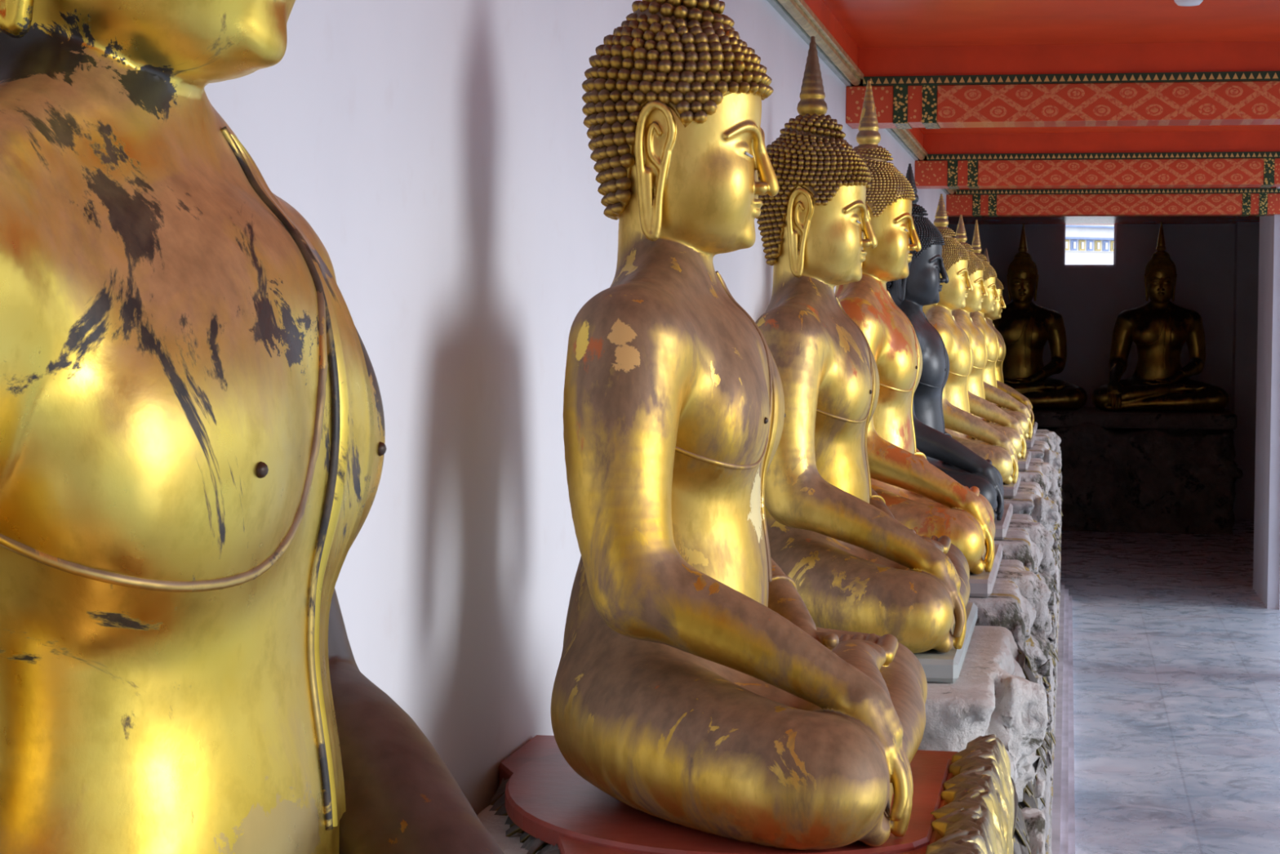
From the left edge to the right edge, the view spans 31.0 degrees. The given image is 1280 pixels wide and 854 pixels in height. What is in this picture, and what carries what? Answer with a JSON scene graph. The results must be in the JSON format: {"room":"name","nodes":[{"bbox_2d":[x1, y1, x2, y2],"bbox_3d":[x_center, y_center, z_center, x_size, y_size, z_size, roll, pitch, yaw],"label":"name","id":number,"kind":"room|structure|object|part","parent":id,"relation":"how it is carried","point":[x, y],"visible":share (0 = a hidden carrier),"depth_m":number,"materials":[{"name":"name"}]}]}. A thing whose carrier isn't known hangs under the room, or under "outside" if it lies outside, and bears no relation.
{"room":"house of worship","nodes":[
{"label":"house of worship","id":0,"kind":"room"},
{"bbox_2d":[204,0,947,815],"bbox_3d":[-0.774,0.059,6.001,1.690,4.300,27.500,1,3,11],"label":"wall","id":1,"kind":"structure","parent":0,"point":[437,153],"depth_m":3.93,"materials":[{"name":"paint"}]},
{"bbox_2d":[766,0,955,194],"bbox_3d":[0.083,-1.361,5.627,0.072,0.049,27.200,1,3,11],"label":"trim","id":2,"kind":"structure","parent":1,"relation":"attached to","point":[798,10],"depth_m":9.21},
{"bbox_2d":[803,0,923,146],"bbox_3d":[0.064,-1.447,5.627,0.052,0.122,27.200,1,3,11],"label":"trim","id":3,"kind":"structure","parent":1,"relation":"attached to","point":[818,7],"depth_m":9.51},
{"bbox_2d":[1051,584,1075,853],"bbox_3d":[0.633,1.965,5.872,0.958,0.120,27.600,1,3,11],"label":"curb","id":4,"kind":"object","parent":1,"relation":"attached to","point":[1063,815],"depth_m":12.12,"materials":[{"name":"grey stone"}]},
{"bbox_2d":[822,0,1279,225],"bbox_3d":[3.207,-1.756,10.017,8.000,0.143,37.000,1,3,11],"label":"ceiling","id":5,"kind":"structure","parent":0,"point":[869,24],"depth_m":9.63,"materials":[{"name":"red paint"}]},
{"bbox_2d":[845,41,1279,128],"bbox_3d":[2.254,-1.534,10.357,2.630,0.342,0.344,1,3,11],"label":"ceiling beam","id":6,"kind":"structure","parent":5,"relation":"attached to","point":[1233,82],"depth_m":10.27,"materials":[{"name":"red paint"}]},
{"bbox_2d":[914,131,1279,189],"bbox_3d":[3.123,-1.736,15.022,2.630,0.342,0.344,1,3,11],"label":"ceiling beam","id":7,"kind":"structure","parent":5,"relation":"attached to","point":[1193,159],"depth_m":14.90,"materials":[{"name":"red paint"}]},
{"bbox_2d":[946,186,1279,217],"bbox_3d":[3.919,-1.903,18.888,2.780,0.342,0.344,1,3,11],"label":"ceiling beam","id":8,"kind":"structure","parent":5,"relation":"attached to","point":[1243,201],"depth_m":18.75,"materials":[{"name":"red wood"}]},
{"bbox_2d":[1173,0,1203,6],"bbox_3d":[2.039,-1.595,8.562,0.132,0.062,0.132,1,3,11],"label":"ceiling light","id":9,"kind":"object","parent":5,"relation":"attached to","point":[1180,2],"visible":1,"depth_m":8.53,"materials":[{"name":"white ceramic"}]},
{"bbox_2d":[947,222,1259,519],"bbox_3d":[6.365,-0.972,27.916,7.700,4.100,0.750,1,3,11],"label":"wall","id":10,"kind":"structure","parent":0,"point":[1216,265],"depth_m":27.93,"materials":[{"name":"paint"}]},
{"bbox_2d":[1063,224,1115,266],"bbox_3d":[5.508,-2.300,28.227,0.685,0.725,0.060,1,3,11],"label":"window","id":11,"kind":"structure","parent":10,"relation":"in","point":[1114,242],"depth_m":28.21,"materials":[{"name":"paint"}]},
{"bbox_2d":[1060,519,1279,853],"bbox_3d":[4.926,1.981,9.706,11.800,0.200,37.300,1,3,11],"label":"floor","id":12,"kind":"structure","parent":0,"point":[1176,651],"depth_m":14.34,"materials":[{"name":"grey stone"}]},
{"bbox_2d":[477,804,1027,853],"bbox_3d":[0.191,1.388,3.971,0.960,1.443,2.080,1,3,11],"label":"plinth","id":13,"kind":"object","parent":12,"relation":"on","point":[495,824],"visible":0.02,"depth_m":3.81,"materials":[{"name":"beige paint"}]},
{"bbox_2d":[488,733,1014,853],"bbox_3d":[0.146,0.773,3.842,0.918,0.361,1.135,1,3,11],"label":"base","id":14,"kind":"object","parent":13,"relation":"on","point":[963,802],"visible":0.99,"depth_m":3.72,"materials":[{"name":"paint"}]},
{"bbox_2d":[551,0,927,849],"bbox_3d":[0.177,-0.148,3.896,0.638,1.522,1.141,1,3,11],"label":"statue","id":15,"kind":"object","parent":14,"relation":"on","point":[695,686],"visible":1,"depth_m":3.62,"materials":[{"name":"gold metal"}]},
{"bbox_3d":[0.193,0.000,3.980,0.120,0.525,0.070,2,3,30],"label":"sash","id":16,"kind":"part","parent":15,"relation":"part of","materials":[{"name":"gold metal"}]},
{"bbox_2d":[917,625,1048,853],"bbox_3d":[0.563,1.304,5.957,0.970,1.443,1.953,1,3,11],"label":"plinth","id":17,"kind":"object","parent":12,"relation":"on","point":[996,691],"visible":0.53,"depth_m":5.62,"materials":[{"name":"grey stone"}]},
{"bbox_2d":[913,602,977,682],"bbox_3d":[0.483,0.547,6.068,0.760,0.055,1.170,1,3,11],"label":"slab","id":18,"kind":"object","parent":17,"relation":"on","point":[938,667],"visible":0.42,"depth_m":5.46,"materials":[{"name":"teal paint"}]},
{"bbox_2d":[755,35,969,653],"bbox_3d":[0.557,-0.241,5.960,0.629,1.534,1.124,1,3,11],"label":"statue","id":19,"kind":"object","parent":18,"relation":"on","point":[854,566],"visible":0.89,"depth_m":5.76,"materials":[{"name":"gold metal"}]},
{"bbox_3d":[0.572,-0.078,6.043,0.118,0.517,0.069,2,3,30],"label":"sash","id":20,"kind":"part","parent":19,"relation":"part of","materials":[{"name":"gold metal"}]},
{"bbox_2d":[968,559,1055,853],"bbox_3d":[0.916,1.221,7.843,0.974,1.445,1.889,1,3,11],"label":"plinth","id":21,"kind":"object","parent":12,"relation":"on","point":[1017,602],"visible":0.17,"depth_m":7.60,"materials":[{"name":"grey stone"}]},
{"bbox_2d":[968,543,1002,596],"bbox_3d":[0.819,0.471,7.819,0.780,0.055,1.220,1,3,11],"label":"slab","id":22,"kind":"object","parent":21,"relation":"on","point":[981,584],"visible":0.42,"depth_m":7.19,"materials":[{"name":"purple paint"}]},
{"bbox_2d":[834,80,995,574],"bbox_3d":[0.884,-0.357,7.736,0.660,1.612,1.181,1,3,11],"label":"statue","id":23,"kind":"object","parent":22,"relation":"on","point":[918,495],"visible":0.49,"depth_m":7.57,"materials":[{"name":"gold metal"}]},
{"bbox_3d":[0.901,-0.186,7.824,0.124,0.543,0.072,2,3,30],"label":"sash","id":24,"kind":"part","parent":23,"relation":"part of","materials":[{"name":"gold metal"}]},
{"bbox_2d":[993,513,1058,853],"bbox_3d":[1.283,1.136,9.807,0.976,1.445,2.109,1,3,11],"label":"plinth","id":25,"kind":"object","parent":12,"relation":"on","point":[1026,540],"visible":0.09,"depth_m":9.66,"materials":[{"name":"grey stone"}]},
{"bbox_2d":[994,502,1013,539],"bbox_3d":[1.174,0.387,9.755,0.770,0.055,1.220,1,3,11],"label":"slab","id":26,"kind":"object","parent":25,"relation":"on","point":[1002,526],"visible":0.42,"depth_m":9.30,"materials":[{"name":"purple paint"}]},
{"bbox_2d":[885,163,1004,520],"bbox_3d":[1.241,-0.370,9.675,0.616,1.469,1.101,1,3,11],"label":"statue","id":27,"kind":"object","parent":26,"relation":"on","point":[922,287],"visible":0.41,"depth_m":9.55,"materials":[{"name":"black metal"}]},
{"bbox_3d":[1.256,-0.227,9.756,0.115,0.507,0.068,2,3,30],"label":"sash","id":28,"kind":"part","parent":27,"relation":"part of","materials":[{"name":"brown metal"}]},
{"bbox_2d":[1003,481,1059,752],"bbox_3d":[1.677,1.045,11.939,0.972,1.443,2.223,1,3,11],"label":"plinth","id":29,"kind":"object","parent":12,"relation":"on","point":[1028,499],"visible":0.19,"depth_m":11.59,"materials":[{"name":"grey stone"}]},
{"bbox_2d":[1003,472,1021,497],"bbox_3d":[1.581,0.291,11.966,0.760,0.055,1.220,1,3,11],"label":"slab","id":30,"kind":"object","parent":29,"relation":"on","point":[1011,490],"visible":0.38,"depth_m":11.31,"materials":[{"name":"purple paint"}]},
{"bbox_2d":[922,194,1018,484],"bbox_3d":[1.662,-0.465,11.883,0.616,1.469,1.101,1,3,11],"label":"statue","id":31,"kind":"object","parent":30,"relation":"on","point":[968,429],"visible":0.47,"depth_m":11.73,"materials":[{"name":"gold metal"}]},
{"bbox_3d":[1.677,-0.323,11.964,0.115,0.507,0.068,2,3,30],"label":"sash","id":32,"kind":"part","parent":31,"relation":"part of","materials":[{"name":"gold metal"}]},
{"bbox_2d":[1018,457,1061,694],"bbox_3d":[2.096,0.947,14.184,0.971,1.445,2.348,1,3,11],"label":"plinth","id":33,"kind":"object","parent":12,"relation":"on","point":[1038,471],"visible":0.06,"depth_m":14.11,"materials":[{"name":"grey stone"}]},
{"bbox_2d":[1017,450,1031,471],"bbox_3d":[1.993,0.198,14.125,0.780,0.055,1.220,1,3,11],"label":"slab","id":34,"kind":"object","parent":33,"relation":"on","point":[1023,464],"visible":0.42,"depth_m":13.47,"materials":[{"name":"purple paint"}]},
{"bbox_2d":[951,214,1026,459],"bbox_3d":[2.064,-0.559,14.044,0.616,1.469,1.101,1,3,11],"label":"statue","id":35,"kind":"object","parent":34,"relation":"on","point":[981,408],"visible":0.41,"depth_m":13.91,"materials":[{"name":"gold metal"}]},
{"bbox_3d":[2.080,-0.416,14.125,0.115,0.507,0.068,2,3,30],"label":"sash","id":36,"kind":"part","parent":35,"relation":"part of","materials":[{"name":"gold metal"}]},
{"bbox_2d":[1026,440,1062,633],"bbox_3d":[2.514,0.850,16.445,0.966,1.443,2.248,1,3,11],"label":"plinth","id":37,"kind":"object","parent":12,"relation":"on","point":[1040,449],"visible":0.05,"depth_m":16.10,"materials":[{"name":"grey stone"}]},
{"bbox_2d":[1025,432,1035,448],"bbox_3d":[2.446,0.091,16.582,0.770,0.055,1.220,1,3,11],"label":"slab","id":38,"kind":"object","parent":37,"relation":"on","point":[1029,442],"visible":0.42,"depth_m":15.93,"materials":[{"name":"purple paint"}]},
{"bbox_2d":[969,219,1032,439],"bbox_3d":[2.518,-0.707,16.498,0.622,1.553,1.113,1,3,11],"label":"statue","id":39,"kind":"object","parent":38,"relation":"on","point":[994,395],"visible":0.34,"depth_m":16.37,"materials":[{"name":"gold metal"}]},
{"bbox_3d":[2.534,-0.529,16.582,0.117,0.512,0.068,2,3,30],"label":"sash","id":40,"kind":"part","parent":39,"relation":"part of","materials":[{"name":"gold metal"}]},
{"bbox_2d":[1034,429,1062,598],"bbox_3d":[2.899,0.760,18.491,0.974,1.445,1.919,1,3,11],"label":"plinth","id":41,"kind":"object","parent":12,"relation":"on","point":[1053,440],"visible":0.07,"depth_m":18.36,"materials":[{"name":"grey stone"}]},
{"bbox_2d":[1032,422,1037,433],"bbox_3d":[2.806,0.006,18.547,0.760,0.055,1.220,1,3,11],"label":"slab","id":42,"kind":"object","parent":41,"relation":"on","point":[1035,424],"visible":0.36,"depth_m":18.32,"materials":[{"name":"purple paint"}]},
{"bbox_2d":[983,248,1034,425],"bbox_3d":[2.878,-0.724,18.467,0.594,1.416,1.061,1,3,11],"label":"statue","id":43,"kind":"object","parent":42,"relation":"on","point":[996,314],"visible":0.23,"depth_m":18.37,"materials":[{"name":"gold metal"}]},
{"bbox_3d":[2.893,-0.586,18.545,0.111,0.488,0.065,2,3,30],"label":"sash","id":44,"kind":"part","parent":43,"relation":"part of","materials":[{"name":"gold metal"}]},
{"bbox_2d":[1032,406,1243,534],"bbox_3d":[4.676,0.585,26.736,4.377,1.582,2.119,1,3,11],"label":"plinth","id":45,"kind":"object","parent":12,"relation":"on","point":[1145,471],"visible":0.37,"depth_m":25.63,"materials":[{"name":"grey stone"}]},
{"bbox_2d":[992,223,1087,409],"bbox_3d":[4.427,-1.288,26.745,1.540,2.150,0.862,1,3,11],"label":"statue","id":46,"kind":"object","parent":45,"relation":"on","point":[1025,326],"visible":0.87,"depth_m":26.72,"materials":[{"name":"gold metal"}]},
{"bbox_3d":[4.530,-1.036,26.733,0.095,0.709,0.162,2,3,30],"label":"sash","id":47,"kind":"part","parent":46,"relation":"part of","materials":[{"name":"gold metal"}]},
{"bbox_2d":[1091,222,1229,411],"bbox_3d":[5.970,-1.274,26.457,1.552,2.166,0.868,1,3,11],"label":"statue","id":48,"kind":"object","parent":45,"relation":"on","point":[1159,329],"visible":1,"depth_m":26.43,"materials":[{"name":"gold metal"}]},
{"bbox_3d":[6.074,-1.019,26.445,0.095,0.714,0.163,2,3,30],"label":"sash","id":49,"kind":"part","parent":48,"relation":"part of","materials":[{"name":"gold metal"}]},
{"bbox_2d":[1253,186,1279,609],"bbox_3d":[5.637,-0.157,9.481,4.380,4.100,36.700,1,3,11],"label":"pillar","id":50,"kind":"structure","parent":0,"point":[1266,559],"depth_m":18.92,"materials":[{"name":"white paint"}]},
{"label":"outside","id":51,"kind":"structure","parent":0,"visible":0},
{"bbox_3d":[32.290,2.520,4.277,58.000,0.040,100.000,1,3,11],"label":"ground","id":52,"kind":"structure","parent":51,"visible":0},
{"bbox_2d":[1065,225,1114,264],"bbox_3d":[6.634,-1.645,38.612,12.400,4.900,3.450,-1,3,-24],"label":"temple building","id":53,"kind":"structure","parent":52,"relation":"on","point":[1084,244],"depth_m":37.12,"materials":[{"name":"white paint"}]},
{"bbox_3d":[6.831,-2.920,36.961,0.115,0.165,0.025,-1,3,-24],"label":"ornament panel","id":54,"kind":"part","parent":53,"relation":"part of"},
{"bbox_3d":[6.972,-2.922,37.025,0.115,0.165,0.025,-1,3,-24],"label":"ornament panel","id":55,"kind":"part","parent":53,"relation":"part of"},
{"bbox_3d":[7.114,-2.924,37.090,0.115,0.165,0.025,-1,3,-24],"label":"ornament panel","id":56,"kind":"part","parent":53,"relation":"part of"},
{"bbox_3d":[7.121,-2.921,37.074,0.045,0.110,0.020,-1,3,-24],"label":"ornament panel","id":57,"kind":"part","parent":53,"relation":"part of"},
{"bbox_3d":[7.255,-2.926,37.154,0.115,0.165,0.025,-1,3,-24],"label":"ornament panel","id":58,"kind":"part","parent":53,"relation":"part of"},
{"bbox_3d":[6.644,-3.192,38.543,12.000,0.215,3.450,-1,3,-24],"label":"cornice","id":59,"kind":"part","parent":53,"relation":"part of","materials":[{"name":"white paint"}]},
{"bbox_3d":[7.262,-2.923,37.138,0.045,0.110,0.020,-1,3,-24],"label":"ornament panel","id":60,"kind":"part","parent":53,"relation":"part of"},
{"bbox_3d":[7.396,-2.928,37.218,0.115,0.165,0.025,-1,3,-24],"label":"ornament panel","id":61,"kind":"part","parent":53,"relation":"part of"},
{"bbox_3d":[7.537,-2.930,37.282,0.115,0.165,0.025,-1,3,-24],"label":"ornament panel","id":62,"kind":"part","parent":53,"relation":"part of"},
{"bbox_3d":[7.678,-2.932,37.346,0.115,0.165,0.025,-1,3,-24],"label":"ornament panel","id":63,"kind":"part","parent":53,"relation":"part of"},
{"bbox_3d":[-0.296,1.528,1.360,0.960,1.443,3.227,1,3,11],"label":"plinth","id":64,"kind":"object","parent":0,"visible":0},
{"bbox_3d":[-0.275,0.750,1.947,0.780,0.055,1.220,1,3,11],"label":"statue slab","id":65,"kind":"object","parent":64,"relation":"on","visible":0},
{"bbox_2d":[0,0,504,853],"bbox_3d":[-0.309,-0.122,1.881,0.677,1.698,1.469,1,3,11],"label":"statue","id":66,"kind":"object","parent":65,"relation":"on","point":[193,447],"visible":1,"depth_m":1.73,"materials":[{"name":"gold metal"}]},
{"bbox_3d":[-0.288,0.043,1.986,0.133,0.585,0.088,2,3,34],"label":"sash","id":67,"kind":"part","parent":66,"relation":"part of","materials":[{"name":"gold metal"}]}
]}

